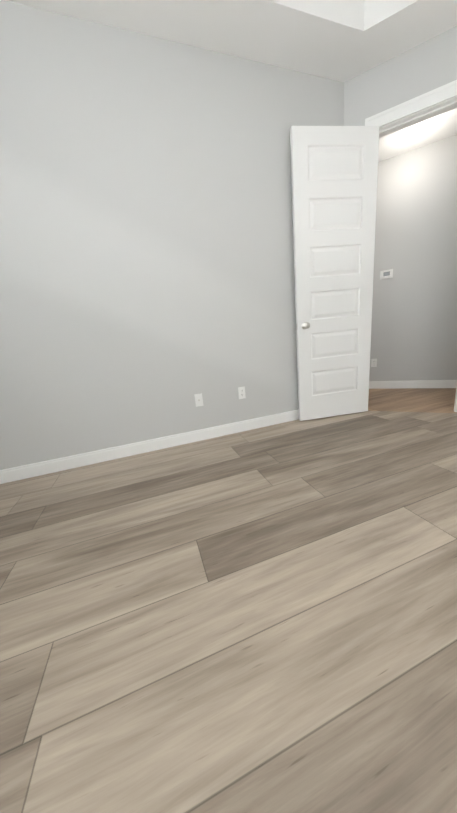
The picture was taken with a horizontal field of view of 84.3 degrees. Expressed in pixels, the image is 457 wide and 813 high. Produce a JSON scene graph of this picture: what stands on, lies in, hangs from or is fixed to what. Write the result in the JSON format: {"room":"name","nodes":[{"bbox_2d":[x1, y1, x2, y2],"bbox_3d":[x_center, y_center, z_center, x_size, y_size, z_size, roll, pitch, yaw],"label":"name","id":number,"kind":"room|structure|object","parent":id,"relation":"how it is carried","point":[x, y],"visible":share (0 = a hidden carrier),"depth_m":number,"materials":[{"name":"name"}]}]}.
{"room":"empty room","nodes":[
{"label":"empty room","id":0,"kind":"room"},
{"bbox_2d":[0,0,343,469],"bbox_3d":[-0.631,-1.176,1.991,3.745,3.150,0.120,-10,15,-17],"label":"wall","id":1,"kind":"structure","parent":0,"point":[147,282],"depth_m":1.91,"materials":[{"name":"grey paint"}]},
{"bbox_2d":[0,409,298,483],"bbox_3d":[-0.425,0.298,2.321,3.575,0.105,0.014,-10,15,-17],"label":"baseboard","id":2,"kind":"structure","parent":1,"relation":"attached to","point":[52,466],"depth_m":2.20,"materials":[{"name":"white"}]},
{"bbox_2d":[194,393,203,406],"bbox_3d":[-0.267,-0.057,2.296,0.070,0.115,0.015,-10,15,-17],"label":"electrical outlet","id":3,"kind":"object","parent":1,"relation":"attached to","point":[198,399],"visible":1,"depth_m":2.30,"materials":[{"name":"white plastic"}]},
{"bbox_2d":[238,386,245,398],"bbox_3d":[0.128,-0.130,2.420,0.070,0.115,0.008,-10,15,-17],"label":"electrical outlet","id":4,"kind":"object","parent":1,"relation":"attached to","point":[241,392],"visible":1,"depth_m":2.42,"materials":[{"name":"white plastic"}]},
{"bbox_2d":[0,388,456,812],"bbox_3d":[1.286,0.602,0.801,6.062,0.060,6.916,-10,15,-17],"label":"floor","id":5,"kind":"structure","parent":0,"point":[261,620],"depth_m":0.82,"materials":[{"name":"beige laminate"}]},
{"bbox_2d":[5,0,456,81],"bbox_3d":[0.727,-2.068,-0.704,4.825,0.190,5.360,-10,15,-17],"label":"ceiling","id":6,"kind":"structure","parent":0,"point":[342,40],"depth_m":1.72,"materials":[{"name":"white paint"}]},
{"bbox_2d":[344,26,456,125],"bbox_3d":[1.921,-1.472,2.111,1.867,3.150,0.120,2,16,27],"label":"wall","id":7,"kind":"structure","parent":0,"point":[422,68],"depth_m":1.98,"materials":[{"name":"grey paint"}]},
{"bbox_2d":[290,126,378,420],"bbox_3d":[0.991,-1.081,2.349,0.766,2.440,0.166,-8,15,-7],"label":"door leaf","id":8,"kind":"structure","parent":7,"relation":"in","point":[334,171],"depth_m":2.27,"materials":[{"name":"white painted wood"},{"name":"satin nickel"}]},
{"bbox_2d":[365,80,456,411],"bbox_3d":[1.733,-1.191,2.296,0.950,2.555,0.166,2,16,27],"label":"trim","id":9,"kind":"structure","parent":7,"relation":"attached to","point":[428,105],"depth_m":2.00,"materials":[{"name":"white wood"}]},
{"bbox_2d":[369,135,456,380],"bbox_3d":[2.243,-1.669,3.238,2.818,2.900,0.120,2,16,27],"label":"wall","id":10,"kind":"structure","parent":0,"point":[414,322],"depth_m":3.12,"materials":[{"name":"grey paint"}]},
{"bbox_2d":[371,359,376,366],"bbox_3d":[2.065,-0.619,3.585,0.070,0.115,0.008,2,16,27],"label":"outlet","id":11,"kind":"object","parent":10,"relation":"attached to","point":[373,362],"visible":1,"depth_m":3.58,"materials":[{"name":"white plastic"}]},
{"bbox_2d":[380,269,392,279],"bbox_3d":[2.033,-1.702,3.251,0.140,0.100,0.026,2,16,27],"label":"thermostat","id":12,"kind":"object","parent":10,"relation":"attached to","point":[385,274],"visible":1,"depth_m":3.24,"materials":[{"name":"white plastic"}]},
{"bbox_2d":[369,380,456,388],"bbox_3d":[2.353,-0.305,3.530,2.818,0.105,0.017,2,16,27],"label":"baseboard","id":13,"kind":"structure","parent":10,"relation":"attached to","point":[413,384],"depth_m":3.44,"materials":[{"name":"white wood"}]},
{"bbox_2d":[378,108,456,161],"bbox_3d":[1.877,-2.853,2.448,3.058,0.150,1.159,2,16,27],"label":"ceiling","id":14,"kind":"structure","parent":0,"point":[425,132],"depth_m":2.65,"materials":[{"name":"white paint"}]}
]}

